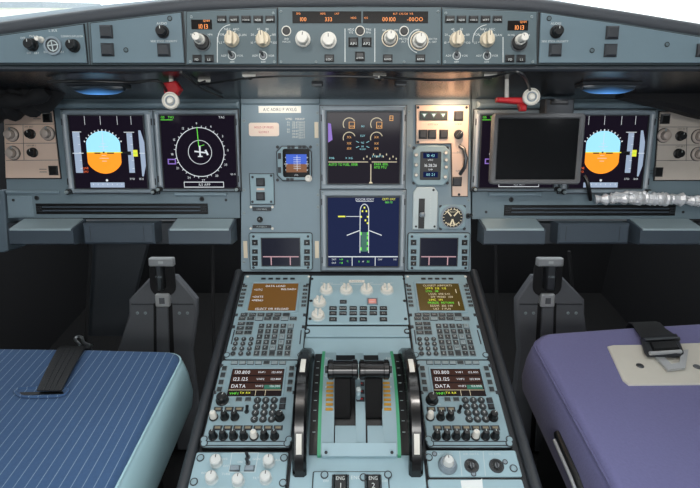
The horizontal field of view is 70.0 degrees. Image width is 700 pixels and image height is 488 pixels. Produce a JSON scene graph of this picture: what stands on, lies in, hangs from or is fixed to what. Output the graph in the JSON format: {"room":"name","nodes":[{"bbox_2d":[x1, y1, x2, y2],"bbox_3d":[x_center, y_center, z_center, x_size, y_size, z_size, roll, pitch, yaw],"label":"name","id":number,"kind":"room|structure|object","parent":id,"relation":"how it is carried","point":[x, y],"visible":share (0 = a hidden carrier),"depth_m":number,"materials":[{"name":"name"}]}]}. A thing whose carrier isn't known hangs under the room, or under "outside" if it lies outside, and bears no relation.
{"room":"control cabin","nodes":[
{"label":"control cabin","id":0,"kind":"room"},
{"bbox_2d":[0,122,90,349],"bbox_3d":[-1.115,-0.047,0.668,0.070,1.720,2.750,0,25,0],"label":"wall","id":1,"kind":"structure","parent":0,"point":[43,288],"depth_m":1.73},
{"bbox_2d":[49,293,627,487],"bbox_3d":[0.000,0.760,1.044,2.300,0.060,2.750,0,25,0],"label":"floor","id":2,"kind":"structure","parent":0,"point":[599,314],"depth_m":1.91,"materials":[{"name":"carpet"}]},
{"bbox_2d":[84,244,92,341],"bbox_3d":[-0.733,0.249,1.388,0.009,0.570,0.180,14,29,28],"label":"trim","id":3,"kind":"structure","parent":2,"relation":"on","point":[90,245],"depth_m":1.36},
{"bbox_2d":[88,244,148,335],"bbox_3d":[-0.654,0.124,1.415,0.192,0.275,0.089,0,25,0],"label":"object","id":4,"kind":"structure","parent":3,"relation":"attached to","point":[116,271],"depth_m":1.40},
{"bbox_2d":[0,349,192,487],"bbox_3d":[-0.634,0.543,0.865,0.621,0.484,0.597,0,25,0],"label":"seat","id":5,"kind":"object","parent":2,"relation":"on","point":[118,419],"visible":1,"depth_m":0.85,"materials":[{"name":"blue fabric"}]},
{"bbox_2d":[37,346,92,390],"bbox_3d":[-0.549,0.265,0.971,0.061,0.087,0.152,-2,25,-4],"label":"belt","id":6,"kind":"object","parent":5,"relation":"attached to","point":[61,365],"visible":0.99,"depth_m":0.94,"materials":[{"name":"grey fabric"}]},
{"bbox_2d":[74,335,92,346],"bbox_3d":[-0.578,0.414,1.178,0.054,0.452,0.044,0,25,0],"label":"wire hook","id":7,"kind":"object","parent":6,"relation":"attached to","point":[77,342],"visible":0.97,"depth_m":1.08,"materials":[{"name":"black metal"}]},
{"bbox_2d":[118,361,192,487],"bbox_3d":[-0.634,0.394,0.795,0.621,0.123,0.597,0,25,0],"label":"cushion","id":8,"kind":"object","parent":5,"relation":"on","point":[155,398],"depth_m":0.88,"materials":[{"name":"blue fabric"}]},
{"bbox_2d":[118,257,199,450],"bbox_3d":[-0.514,0.296,1.325,0.232,0.549,0.153,0,25,0],"label":"housing","id":9,"kind":"object","parent":2,"relation":"on","point":[164,312],"visible":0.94,"depth_m":1.31,"materials":[{"name":"black metal"}]},
{"bbox_2d":[211,245,214,354],"bbox_3d":[-0.341,0.285,1.252,0.009,0.619,0.170,4,25,8],"label":"trim","id":10,"kind":"structure","parent":2,"relation":"on","point":[212,246],"depth_m":1.22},
{"bbox_2d":[177,269,541,487],"bbox_3d":[0.014,0.444,0.980,0.556,0.565,0.652,0,25,0],"label":"pedestal","id":11,"kind":"object","parent":2,"relation":"on","point":[340,340],"visible":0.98,"depth_m":0.93,"materials":[{"name":"paint"}]},
{"bbox_2d":[188,451,289,487],"bbox_3d":[-0.172,0.356,0.775,0.152,0.038,0.078,0,25,0],"label":"panel","id":12,"kind":"object","parent":11,"relation":"attached to","point":[246,469],"visible":1,"depth_m":0.78,"materials":[{"name":"black plastic"}]},
{"bbox_2d":[200,360,296,450],"bbox_3d":[-0.169,0.277,0.879,0.152,0.055,0.174,0,25,0],"label":"panel","id":13,"kind":"object","parent":11,"relation":"attached to","point":[251,408],"visible":1,"depth_m":0.86,"materials":[{"name":"black plastic"}]},
{"bbox_2d":[213,425,222,429],"bbox_3d":[-0.221,0.306,0.833,0.015,0.002,0.009,0,39,0],"label":"light","id":14,"kind":"object","parent":13,"relation":"on","point":[216,427],"depth_m":0.83,"materials":[{"name":"brown plastic"}]},
{"bbox_2d":[214,407,222,411],"bbox_3d":[-0.227,0.284,0.861,0.015,0.002,0.009,0,39,0],"label":"light","id":15,"kind":"object","parent":13,"relation":"on","point":[218,409],"depth_m":0.86,"materials":[{"name":"beige plastic"}]},
{"bbox_2d":[223,425,232,429],"bbox_3d":[-0.204,0.306,0.833,0.015,0.002,0.009,0,39,0],"label":"light","id":16,"kind":"object","parent":13,"relation":"on","point":[226,427],"depth_m":0.83,"materials":[{"name":"brown plastic"}]},
{"bbox_2d":[225,407,233,411],"bbox_3d":[-0.208,0.284,0.861,0.015,0.002,0.009,0,39,0],"label":"light","id":17,"kind":"object","parent":13,"relation":"on","point":[228,409],"depth_m":0.86,"materials":[{"name":"beige plastic"}]},
{"bbox_2d":[233,425,242,429],"bbox_3d":[-0.187,0.306,0.833,0.015,0.002,0.009,0,39,0],"label":"light","id":18,"kind":"object","parent":13,"relation":"on","point":[236,427],"depth_m":0.83,"materials":[{"name":"brown plastic"}]},
{"bbox_2d":[235,407,243,411],"bbox_3d":[-0.191,0.284,0.861,0.015,0.002,0.009,0,39,0],"label":"light","id":19,"kind":"object","parent":13,"relation":"on","point":[239,409],"depth_m":0.86,"materials":[{"name":"beige plastic"}]},
{"bbox_2d":[243,425,252,429],"bbox_3d":[-0.170,0.306,0.833,0.015,0.002,0.009,0,39,0],"label":"light","id":20,"kind":"object","parent":13,"relation":"on","point":[247,427],"depth_m":0.83,"materials":[{"name":"brown plastic"}]},
{"bbox_2d":[253,425,262,429],"bbox_3d":[-0.153,0.306,0.833,0.015,0.002,0.009,0,39,0],"label":"light","id":21,"kind":"object","parent":13,"relation":"on","point":[257,427],"depth_m":0.83,"materials":[{"name":"brown plastic"}]},
{"bbox_2d":[263,425,272,429],"bbox_3d":[-0.137,0.306,0.833,0.015,0.002,0.009,0,39,0],"label":"light","id":22,"kind":"object","parent":13,"relation":"on","point":[267,427],"depth_m":0.83,"materials":[{"name":"brown plastic"}]},
{"bbox_2d":[274,425,282,429],"bbox_3d":[-0.120,0.306,0.833,0.015,0.002,0.009,0,39,0],"label":"light","id":23,"kind":"object","parent":13,"relation":"on","point":[278,427],"depth_m":0.83,"materials":[{"name":"brown plastic"}]},
{"bbox_2d":[223,275,310,359],"bbox_3d":[-0.165,0.148,1.043,0.153,0.067,0.235,0,25,0],"label":"computer","id":24,"kind":"object","parent":11,"relation":"on","point":[270,318],"visible":0.98,"depth_m":1.02,"materials":[{"name":"black plastic"}]},
{"bbox_2d":[292,348,314,476],"bbox_3d":[-0.079,0.314,0.893,0.022,0.254,0.253,0,25,0],"label":"wheel","id":25,"kind":"object","parent":11,"relation":"attached to","point":[303,377],"visible":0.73,"depth_m":0.78,"materials":[{"name":"black plastic"}]},
{"bbox_2d":[312,471,391,487],"bbox_3d":[0.003,0.366,0.760,0.123,0.022,0.049,0,25,0],"label":"panel","id":26,"kind":"object","parent":11,"relation":"on","point":[320,479],"visible":1,"depth_m":0.77,"materials":[{"name":"black plastic"}]},
{"bbox_2d":[334,474,346,487],"bbox_3d":[-0.015,0.367,0.755,0.020,0.012,0.036,0,39,0],"label":"switch","id":27,"kind":"object","parent":26,"relation":"attached to","point":[340,480],"depth_m":0.76,"materials":[{"name":"black plastic"}]},
{"bbox_2d":[366,474,379,487],"bbox_3d":[0.035,0.367,0.755,0.020,0.012,0.036,0,39,0],"label":"switch","id":28,"kind":"object","parent":26,"relation":"attached to","point":[372,480],"depth_m":0.76,"materials":[{"name":"black plastic"}]},
{"bbox_2d":[241,99,470,271],"bbox_3d":[0.014,-0.130,1.137,0.528,0.383,0.140,0,25,0],"label":"panel","id":29,"kind":"object","parent":11,"relation":"on","point":[266,124],"visible":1,"depth_m":1.11,"materials":[{"name":"paint"}]},
{"bbox_2d":[249,173,274,204],"bbox_3d":[-0.196,-0.121,1.112,0.055,0.068,0.024,0,25,0],"label":"switch panel","id":30,"kind":"object","parent":29,"relation":"attached to","point":[262,185],"visible":1,"depth_m":1.11,"materials":[{"name":"black plastic"}]},
{"bbox_2d":[250,206,273,229],"bbox_3d":[-0.199,-0.058,1.125,0.056,0.053,0.018,0,25,0],"label":"panel","id":31,"kind":"object","parent":29,"relation":"attached to","point":[259,219],"visible":1,"depth_m":1.12,"materials":[{"name":"grey plastic"}]},
{"bbox_2d":[249,232,312,269],"bbox_3d":[-0.157,0.018,1.137,0.145,0.085,0.030,0,25,0],"label":"display","id":32,"kind":"object","parent":29,"relation":"attached to","point":[267,250],"visible":1,"depth_m":1.13,"materials":[{"name":"black plastic"}]},
{"bbox_2d":[276,145,311,181],"bbox_3d":[-0.122,-0.177,1.101,0.082,0.078,0.037,5,25,10],"label":"display","id":33,"kind":"object","parent":29,"relation":"attached to","point":[294,163],"visible":1,"depth_m":1.10,"materials":[{"name":"grey metal"}]},
{"bbox_2d":[319,105,406,189],"bbox_3d":[0.029,-0.209,1.094,0.189,0.179,0.056,0,25,0],"label":"display unit","id":34,"kind":"object","parent":29,"relation":"attached to","point":[363,147],"visible":1,"depth_m":1.09,"materials":[{"name":"black glass"}]},
{"bbox_2d":[320,189,406,270],"bbox_3d":[0.029,-0.029,1.127,0.193,0.183,0.057,0,25,0],"label":"display unit","id":35,"kind":"object","parent":29,"relation":"attached to","point":[361,230],"visible":1,"depth_m":1.12,"materials":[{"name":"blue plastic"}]},
{"bbox_2d":[412,187,437,228],"bbox_3d":[0.168,-0.078,1.115,0.055,0.094,0.041,0,25,0],"label":"lever","id":36,"kind":"object","parent":29,"relation":"attached to","point":[425,199],"visible":1,"depth_m":1.11,"materials":[{"name":"grey"}]},
{"bbox_2d":[412,146,449,184],"bbox_3d":[0.178,-0.172,1.101,0.083,0.086,0.031,0,25,0],"label":"clock","id":37,"kind":"object","parent":29,"relation":"attached to","point":[430,164],"visible":1,"depth_m":1.10,"materials":[{"name":"paint"}]},
{"bbox_2d":[407,232,469,270],"bbox_3d":[0.201,0.018,1.138,0.142,0.086,0.030,0,25,0],"label":"display","id":38,"kind":"object","parent":29,"relation":"attached to","point":[426,251],"visible":1,"depth_m":1.13,"materials":[{"name":"black plastic"}]},
{"bbox_2d":[415,105,468,196],"bbox_3d":[0.202,-0.202,1.097,0.122,0.193,0.056,0,25,0],"label":"control unit","id":39,"kind":"object","parent":29,"relation":"attached to","point":[434,124],"visible":1,"depth_m":1.08,"materials":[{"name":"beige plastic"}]},
{"bbox_2d":[419,111,447,119],"bbox_3d":[0.180,-0.277,1.080,0.060,0.020,0.008,0,25,0],"label":"light","id":40,"kind":"object","parent":39,"relation":"attached to","point":[423,115],"depth_m":1.08,"materials":[{"name":"plastic"}]},
{"bbox_2d":[438,205,465,229],"bbox_3d":[0.231,-0.059,1.123,0.062,0.056,0.022,0,25,0],"label":"pressure gauge","id":41,"kind":"object","parent":29,"relation":"attached to","point":[450,216],"visible":1,"depth_m":1.12,"materials":[{"name":"paint"}]},
{"bbox_2d":[466,213,472,218],"bbox_3d":[0.266,-0.062,1.118,0.012,0.017,0.018,-2,25,-3],"label":"toggle switch","id":42,"kind":"object","parent":29,"relation":"attached to","point":[468,215],"visible":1,"depth_m":1.12,"materials":[{"name":"black plastic"}]},
{"bbox_2d":[306,276,408,327],"bbox_3d":[0.018,0.119,1.077,0.214,0.049,0.148,0,25,0],"label":"control panel","id":43,"kind":"object","parent":11,"relation":"attached to","point":[333,300],"visible":1,"depth_m":1.06,"materials":[{"name":"black plastic"}]},
{"bbox_2d":[309,351,408,457],"bbox_3d":[0.015,0.270,0.871,0.161,0.072,0.204,0,25,0],"label":"throttle quadrant","id":44,"kind":"object","parent":11,"relation":"on","point":[356,436],"visible":0.77,"depth_m":0.82,"materials":[{"name":"paint"}]},
{"bbox_2d":[325,359,357,417],"bbox_3d":[-0.014,0.237,0.833,0.054,0.089,0.050,0,25,0],"label":"lever","id":45,"kind":"object","parent":44,"relation":"attached to","point":[342,372],"visible":1,"depth_m":0.82,"materials":[{"name":"black metal"}]},
{"bbox_2d":[356,364,360,399],"bbox_3d":[0.014,0.235,0.858,0.009,0.034,0.063,0,25,0],"label":"divider","id":46,"kind":"object","parent":44,"relation":"on","point":[358,381],"visible":0.54,"depth_m":0.84,"materials":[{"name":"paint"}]},
{"bbox_2d":[359,359,391,417],"bbox_3d":[0.042,0.237,0.833,0.054,0.089,0.050,0,25,0],"label":"lever","id":47,"kind":"object","parent":44,"relation":"attached to","point":[373,372],"visible":1,"depth_m":0.82,"materials":[{"name":"black"}]},
{"bbox_2d":[398,348,423,476],"bbox_3d":[0.102,0.314,0.893,0.022,0.254,0.253,0,25,0],"label":"wheel","id":48,"kind":"object","parent":11,"relation":"attached to","point":[412,388],"visible":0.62,"depth_m":0.78,"materials":[{"name":"black"}]},
{"bbox_2d":[403,275,488,359],"bbox_3d":[0.192,0.148,1.043,0.146,0.067,0.235,0,25,0],"label":"computer","id":49,"kind":"object","parent":11,"relation":"on","point":[443,320],"visible":0.99,"depth_m":1.02,"materials":[{"name":"black plastic"}]},
{"bbox_2d":[417,360,513,449],"bbox_3d":[0.195,0.277,0.879,0.145,0.055,0.174,0,25,0],"label":"panel","id":50,"kind":"object","parent":11,"relation":"attached to","point":[462,408],"visible":0.99,"depth_m":0.86,"materials":[{"name":"black plastic"}]},
{"bbox_2d":[427,407,435,411],"bbox_3d":[0.140,0.284,0.861,0.015,0.002,0.009,0,39,0],"label":"light","id":51,"kind":"object","parent":50,"relation":"on","point":[428,408],"depth_m":0.86,"materials":[{"name":"beige plastic"}]},
{"bbox_2d":[433,425,441,429],"bbox_3d":[0.146,0.306,0.833,0.015,0.002,0.009,0,39,0],"label":"light","id":52,"kind":"object","parent":50,"relation":"on","point":[439,427],"depth_m":0.83,"materials":[{"name":"brown plastic"}]},
{"bbox_2d":[437,407,445,411],"bbox_3d":[0.158,0.284,0.861,0.015,0.002,0.009,0,39,0],"label":"light","id":53,"kind":"object","parent":50,"relation":"on","point":[438,408],"depth_m":0.86,"materials":[{"name":"beige plastic"}]},
{"bbox_2d":[442,425,451,429],"bbox_3d":[0.162,0.306,0.833,0.015,0.002,0.009,0,39,0],"label":"light","id":54,"kind":"object","parent":50,"relation":"on","point":[444,427],"depth_m":0.83,"materials":[{"name":"brown plastic"}]},
{"bbox_2d":[446,407,455,411],"bbox_3d":[0.174,0.284,0.861,0.015,0.002,0.009,0,39,0],"label":"light","id":55,"kind":"object","parent":50,"relation":"on","point":[448,408],"depth_m":0.86,"materials":[{"name":"beige plastic"}]},
{"bbox_2d":[452,425,461,429],"bbox_3d":[0.178,0.306,0.833,0.015,0.002,0.009,0,39,0],"label":"light","id":56,"kind":"object","parent":50,"relation":"on","point":[454,427],"depth_m":0.83,"materials":[{"name":"brown plastic"}]},
{"bbox_2d":[461,425,470,429],"bbox_3d":[0.194,0.306,0.833,0.015,0.002,0.009,0,39,0],"label":"light","id":57,"kind":"object","parent":50,"relation":"on","point":[463,427],"depth_m":0.83,"materials":[{"name":"brown plastic"}]},
{"bbox_2d":[471,425,480,429],"bbox_3d":[0.210,0.306,0.833,0.015,0.002,0.009,0,39,0],"label":"light","id":58,"kind":"object","parent":50,"relation":"on","point":[473,427],"depth_m":0.83,"materials":[{"name":"brown plastic"}]},
{"bbox_2d":[480,425,489,429],"bbox_3d":[0.226,0.306,0.833,0.015,0.002,0.009,0,39,0],"label":"light","id":59,"kind":"object","parent":50,"relation":"on","point":[482,427],"depth_m":0.83,"materials":[{"name":"brown plastic"}]},
{"bbox_2d":[490,425,499,429],"bbox_3d":[0.242,0.306,0.833,0.015,0.002,0.009,0,39,0],"label":"light","id":60,"kind":"object","parent":50,"relation":"on","point":[492,427],"depth_m":0.83,"materials":[{"name":"brown plastic"}]},
{"bbox_2d":[424,450,522,478],"bbox_3d":[0.194,0.343,0.790,0.149,0.034,0.047,0,25,0],"label":"panel","id":61,"kind":"object","parent":11,"relation":"attached to","point":[440,464],"visible":1,"depth_m":0.78,"materials":[{"name":"black plastic"}]},
{"bbox_2d":[464,459,478,472],"bbox_3d":[0.191,0.347,0.784,0.023,0.006,0.023,0,39,0],"label":"switch","id":62,"kind":"object","parent":61,"relation":"attached to","point":[471,465],"depth_m":0.78,"materials":[{"name":"black plastic"}]},
{"bbox_2d":[489,459,503,472],"bbox_3d":[0.230,0.347,0.784,0.023,0.006,0.023,0,39,0],"label":"switch","id":63,"kind":"object","parent":61,"relation":"attached to","point":[496,465],"depth_m":0.78,"materials":[{"name":"black plastic"}]},
{"bbox_2d":[426,479,524,487],"bbox_3d":[0.192,0.375,0.760,0.149,0.016,0.035,0,25,0],"label":"blank panel","id":64,"kind":"object","parent":11,"relation":"attached to","point":[431,483],"visible":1,"depth_m":0.76,"materials":[{"name":"black plastic"}]},
{"bbox_2d":[461,479,482,487],"bbox_3d":[0.186,0.370,0.759,0.034,0.008,0.027,0,25,0],"label":"paper slip","id":65,"kind":"object","parent":64,"relation":"on","point":[464,483],"visible":1,"depth_m":0.76,"materials":[{"name":"white paper"}]},
{"bbox_2d":[494,245,497,337],"bbox_3d":[0.367,0.287,1.252,0.009,0.616,0.172,-6,26,-12],"label":"trim","id":66,"kind":"structure","parent":2,"relation":"on","point":[495,246],"depth_m":1.21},
{"bbox_2d":[512,257,585,450],"bbox_3d":[0.541,0.296,1.325,0.217,0.549,0.153,0,25,0],"label":"housing","id":67,"kind":"object","parent":2,"relation":"on","point":[545,303],"visible":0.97,"depth_m":1.30,"materials":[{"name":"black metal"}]},
{"bbox_2d":[567,251,573,287],"bbox_3d":[0.632,0.278,1.393,0.009,0.513,0.166,-15,29,-30],"label":"trim","id":68,"kind":"structure","parent":2,"relation":"on","point":[568,252],"depth_m":1.35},
{"bbox_2d":[522,324,699,487],"bbox_3d":[0.666,0.519,0.915,0.625,0.484,0.708,0,25,0],"label":"seat","id":69,"kind":"object","parent":2,"relation":"on","point":[607,413],"visible":0.99,"depth_m":0.88,"materials":[{"name":"purple fabric"}]},
{"bbox_2d":[522,346,608,487],"bbox_3d":[0.673,0.371,0.846,0.611,0.123,0.708,0,25,0],"label":"cushion","id":70,"kind":"object","parent":69,"relation":"on","point":[565,388],"depth_m":0.90,"materials":[{"name":"purple fabric"}]},
{"bbox_2d":[625,321,688,371],"bbox_3d":[0.627,0.237,1.040,0.098,0.117,0.187,0,25,0],"label":"belt buckle","id":71,"kind":"object","parent":69,"relation":"on","point":[658,342],"visible":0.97,"depth_m":0.99,"materials":[{"name":"grey fabric"}]},
{"bbox_2d":[81,218,612,292],"bbox_3d":[0.000,-0.223,1.981,2.300,0.930,0.060,0,25,0],"label":"wall","id":72,"kind":"structure","parent":0,"point":[590,262],"depth_m":2.09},
{"bbox_2d":[477,219,699,244],"bbox_3d":[0.546,-0.025,1.136,0.514,0.078,0.123,0,25,0],"label":"table edge","id":73,"kind":"object","parent":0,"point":[489,231],"visible":1,"depth_m":1.08,"materials":[{"name":"grey plastic"}]},
{"bbox_2d":[470,99,699,218],"bbox_3d":[0.558,-0.190,1.125,0.589,0.266,0.111,0,25,0],"label":"panel","id":74,"kind":"object","parent":73,"relation":"on","point":[484,205],"visible":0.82,"depth_m":1.12,"materials":[{"name":"paint"}]},
{"bbox_2d":[0,0,699,98],"bbox_3d":[0.000,-0.365,0.934,1.960,0.213,0.308,0,25,0],"label":"glareshield","id":75,"kind":"object","parent":74,"relation":"on","point":[553,81],"visible":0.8,"depth_m":0.81,"materials":[{"name":"paint"}]},
{"bbox_2d":[0,89,64,123],"bbox_3d":[-0.675,-0.291,1.002,0.242,0.127,0.111,-2,25,-3],"label":"curtain","id":76,"kind":"object","parent":75,"relation":"hanging from","point":[15,104],"visible":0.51,"depth_m":0.97,"materials":[{"name":"black fabric"}]},
{"bbox_2d":[0,24,88,63],"bbox_3d":[-0.543,-0.316,0.793,0.242,0.060,0.027,-1,25,-2],"label":"panel","id":77,"kind":"object","parent":75,"relation":"on","point":[66,44],"visible":1,"depth_m":0.80,"materials":[{"name":"black plastic"}]},
{"bbox_2d":[66,83,130,94],"bbox_3d":[-0.458,-0.286,0.914,0.103,0.026,0.033,0,25,0],"label":"lamp","id":78,"kind":"object","parent":75,"relation":"attached to","point":[84,88],"visible":0.7,"depth_m":0.90,"materials":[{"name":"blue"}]},
{"bbox_2d":[72,86,125,94],"bbox_3d":[-0.458,-0.286,0.913,0.091,0.026,0.026,0,7,0],"label":"diffuser","id":79,"kind":"object","parent":78,"relation":"attached to","point":[90,90],"depth_m":0.91,"materials":[{"name":"blue plastic"}]},
{"bbox_2d":[47,79,167,91],"bbox_3d":[-0.417,-0.268,0.849,0.209,0.027,0.034,0,25,1],"label":"cable","id":80,"kind":"object","parent":75,"relation":"attached to","point":[78,80],"visible":1,"depth_m":0.84,"materials":[{"name":"black plastic"}]},
{"bbox_2d":[0,99,240,251],"bbox_3d":[-0.520,-0.155,1.141,0.568,0.343,0.130,-1,25,-2],"label":"panel","id":81,"kind":"object","parent":75,"relation":"attached to","point":[22,198],"visible":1,"depth_m":1.12,"materials":[{"name":"paint"}]},
{"bbox_2d":[3,110,61,178],"bbox_3d":[-0.701,-0.216,1.094,0.127,0.144,0.045,-1,25,-2],"label":"panel","id":82,"kind":"object","parent":81,"relation":"attached to","point":[30,143],"visible":1,"depth_m":1.09,"materials":[{"name":"beige plastic"}]},
{"bbox_2d":[60,109,159,194],"bbox_3d":[-0.525,-0.197,1.088,0.202,0.179,0.074,0,25,0],"label":"display unit","id":83,"kind":"object","parent":81,"relation":"attached to","point":[107,151],"visible":1,"depth_m":1.09,"materials":[{"name":"black glass"}]},
{"bbox_2d":[7,219,236,244],"bbox_3d":[-0.515,-0.025,1.136,0.517,0.078,0.123,0,25,0],"label":"table edge","id":84,"kind":"object","parent":81,"relation":"attached to","point":[25,231],"visible":1,"depth_m":1.08,"materials":[{"name":"grey plastic"}]},
{"bbox_2d":[153,109,241,191],"bbox_3d":[-0.333,-0.200,1.087,0.185,0.174,0.073,0,25,0],"label":"display unit","id":85,"kind":"object","parent":81,"relation":"attached to","point":[198,150],"visible":1,"depth_m":1.09,"materials":[{"name":"black glass"}]},
{"bbox_2d":[90,12,185,63],"bbox_3d":[-0.341,-0.327,0.796,0.151,0.077,0.026,-1,25,-1],"label":"panel","id":86,"kind":"object","parent":75,"relation":"attached to","point":[153,39],"visible":1,"depth_m":0.80,"materials":[{"name":"black plastic"}]},
{"bbox_2d":[162,79,182,108],"bbox_3d":[-0.307,-0.262,0.860,0.031,0.055,0.043,-1,25,-1],"label":"lamp","id":87,"kind":"object","parent":75,"relation":"attached to","point":[170,99],"visible":0.98,"depth_m":0.85,"materials":[{"name":"white plastic"}]},
{"bbox_2d":[180,71,222,97],"bbox_3d":[-0.268,-0.286,0.904,0.014,0.076,0.222,1,25,1],"label":"cable","id":88,"kind":"object","parent":75,"relation":"attached to","point":[181,72],"visible":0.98,"depth_m":0.90,"materials":[{"name":"black plastic"}]},
{"bbox_2d":[198,79,210,82],"bbox_3d":[-0.253,-0.283,0.875,0.022,0.010,0.011,0,25,0],"label":"clip","id":89,"kind":"object","parent":75,"relation":"attached to","point":[199,80],"visible":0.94,"depth_m":0.87,"materials":[{"name":"white plastic"}]},
{"bbox_2d":[186,8,277,65],"bbox_3d":[-0.189,-0.325,0.788,0.151,0.085,0.046,0,25,-1],"label":"control panel","id":90,"kind":"object","parent":75,"relation":"attached to","point":[241,37],"visible":1,"depth_m":0.79,"materials":[{"name":"black plastic"}]},
{"bbox_2d":[242,74,255,79],"bbox_3d":[-0.168,-0.278,0.835,0.022,0.010,0.011,0,25,0],"label":"clip","id":91,"kind":"object","parent":75,"relation":"attached to","point":[243,75],"visible":0.82,"depth_m":0.83,"materials":[{"name":"white plastic"}]},
{"bbox_2d":[196,75,377,85],"bbox_3d":[-0.115,-0.269,0.828,0.322,0.025,0.039,5,25,10],"label":"cable","id":92,"kind":"object","parent":75,"relation":"attached to","point":[199,83],"visible":1,"depth_m":0.81,"materials":[{"name":"black plastic"}]},
{"bbox_2d":[312,83,322,86],"bbox_3d":[-0.059,-0.288,0.904,0.020,0.009,0.018,0,25,0],"label":"outlet","id":93,"kind":"object","parent":75,"relation":"attached to","point":[313,84],"visible":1,"depth_m":0.90,"materials":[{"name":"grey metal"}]},
{"bbox_2d":[277,7,441,65],"bbox_3d":[0.015,-0.327,0.790,0.265,0.086,0.044,0,25,0],"label":"panel","id":94,"kind":"object","parent":75,"relation":"attached to","point":[307,36],"visible":1,"depth_m":0.79,"materials":[{"name":"black plastic"}]},
{"bbox_2d":[373,75,385,80],"bbox_3d":[0.050,-0.279,0.843,0.022,0.010,0.011,0,25,0],"label":"clip","id":95,"kind":"object","parent":75,"relation":"attached to","point":[378,78],"visible":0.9,"depth_m":0.84,"materials":[{"name":"white plastic"}]},
{"bbox_2d":[395,83,406,86],"bbox_3d":[0.091,-0.288,0.904,0.020,0.009,0.018,0,25,0],"label":"outlet","id":96,"kind":"object","parent":75,"relation":"attached to","point":[396,84],"visible":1,"depth_m":0.90,"materials":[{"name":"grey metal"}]},
{"bbox_2d":[380,71,530,90],"bbox_3d":[0.178,-0.262,0.806,0.259,0.041,0.077,0,25,0],"label":"cable","id":97,"kind":"object","parent":75,"relation":"attached to","point":[507,72],"visible":1,"depth_m":0.82,"materials":[{"name":"black plastic"}]},
{"bbox_2d":[441,8,536,65],"bbox_3d":[0.222,-0.325,0.788,0.158,0.085,0.046,0,25,0],"label":"control panel","id":98,"kind":"object","parent":75,"relation":"attached to","point":[470,37],"visible":1,"depth_m":0.79,"materials":[{"name":"black plastic"}]},
{"bbox_2d":[495,79,539,111],"bbox_3d":[0.289,-0.261,0.862,0.071,0.066,0.038,3,25,6],"label":"lamp","id":99,"kind":"object","parent":75,"relation":"attached to","point":[532,97],"visible":0.98,"depth_m":0.86,"materials":[{"name":"white plastic"}]},
{"bbox_2d":[574,82,642,93],"bbox_3d":[0.466,-0.285,0.905,0.106,0.026,0.033,0,25,0],"label":"lamp","id":100,"kind":"object","parent":75,"relation":"attached to","point":[590,87],"visible":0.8,"depth_m":0.89,"materials":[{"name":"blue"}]},
{"bbox_2d":[580,85,635,93],"bbox_3d":[0.466,-0.285,0.904,0.094,0.026,0.026,0,7,0],"label":"diffuser","id":101,"kind":"object","parent":100,"relation":"attached to","point":[595,89],"depth_m":0.90,"materials":[{"name":"blue plastic"}]},
{"bbox_2d":[537,12,699,63],"bbox_3d":[0.498,-0.325,0.791,0.397,0.077,0.026,1,25,2],"label":"panel","id":102,"kind":"object","parent":75,"relation":"on","point":[562,39],"visible":1,"depth_m":0.80,"materials":[{"name":"black plastic"}]},
{"bbox_2d":[615,93,699,119],"bbox_3d":[0.658,-0.303,1.027,0.224,0.109,0.061,1,25,3],"label":"trim","id":103,"kind":"structure","parent":75,"relation":"attached to","point":[684,104],"depth_m":1.01,"materials":[{"name":"grey plastic"}]},
{"bbox_2d":[470,109,560,191],"bbox_3d":[0.365,-0.200,1.087,0.197,0.174,0.073,0,25,0],"label":"display unit","id":104,"kind":"object","parent":74,"relation":"attached to","point":[481,124],"visible":0.22,"depth_m":1.09,"materials":[{"name":"black plastic"}]},
{"bbox_2d":[488,99,585,183],"bbox_3d":[0.390,-0.217,1.055,0.190,0.171,0.080,0,25,0],"label":"tablet","id":105,"kind":"object","parent":74,"relation":"attached to","point":[546,146],"visible":1,"depth_m":1.04,"materials":[{"name":"grey"}]},
{"bbox_2d":[582,175,592,200],"bbox_3d":[0.519,-0.121,1.091,0.032,0.059,0.018,3,25,6],"label":"cable","id":106,"kind":"object","parent":105,"relation":"hanging from","point":[587,182],"visible":1,"depth_m":1.08,"materials":[{"name":"black plastic"}]},
{"bbox_2d":[556,109,656,194],"bbox_3d":[0.561,-0.197,1.088,0.200,0.179,0.074,0,25,0],"label":"display unit","id":107,"kind":"object","parent":74,"relation":"attached to","point":[618,143],"visible":0.8,"depth_m":1.09,"materials":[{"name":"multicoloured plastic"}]},
{"bbox_2d":[594,191,699,206],"bbox_3d":[0.679,-0.098,1.101,0.283,0.040,0.033,0,25,0],"label":"hose","id":108,"kind":"object","parent":74,"relation":"attached to","point":[639,198],"visible":1,"depth_m":1.09,"materials":[{"name":"white metal"}]},
{"bbox_2d":[650,111,699,180],"bbox_3d":[0.727,-0.213,1.095,0.143,0.146,0.046,0,25,0],"label":"panel","id":109,"kind":"object","parent":74,"relation":"attached to","point":[677,150],"visible":1,"depth_m":1.09,"materials":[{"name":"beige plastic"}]},
{"bbox_2d":[601,219,699,325],"bbox_3d":[1.115,-0.047,0.668,0.070,1.720,2.750,0,25,0],"label":"wall","id":110,"kind":"structure","parent":0,"point":[643,283],"depth_m":1.77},
{"label":"outside","id":111,"kind":"structure","parent":0,"visible":0},
{"bbox_3d":[0.000,-60.220,139.081,300.000,0.200,297.000,0,25,0],"label":"ground","id":112,"kind":"structure","parent":111,"visible":0},
{"bbox_2d":[0,2,100,16],"bbox_3d":[-31.150,-17.221,41.070,18.100,4.700,9.400,0,25,0],"label":"terminal building","id":113,"kind":"structure","parent":112,"relation":"on","point":[6,8],"depth_m":36.27,"materials":[{"name":"grey paint"}]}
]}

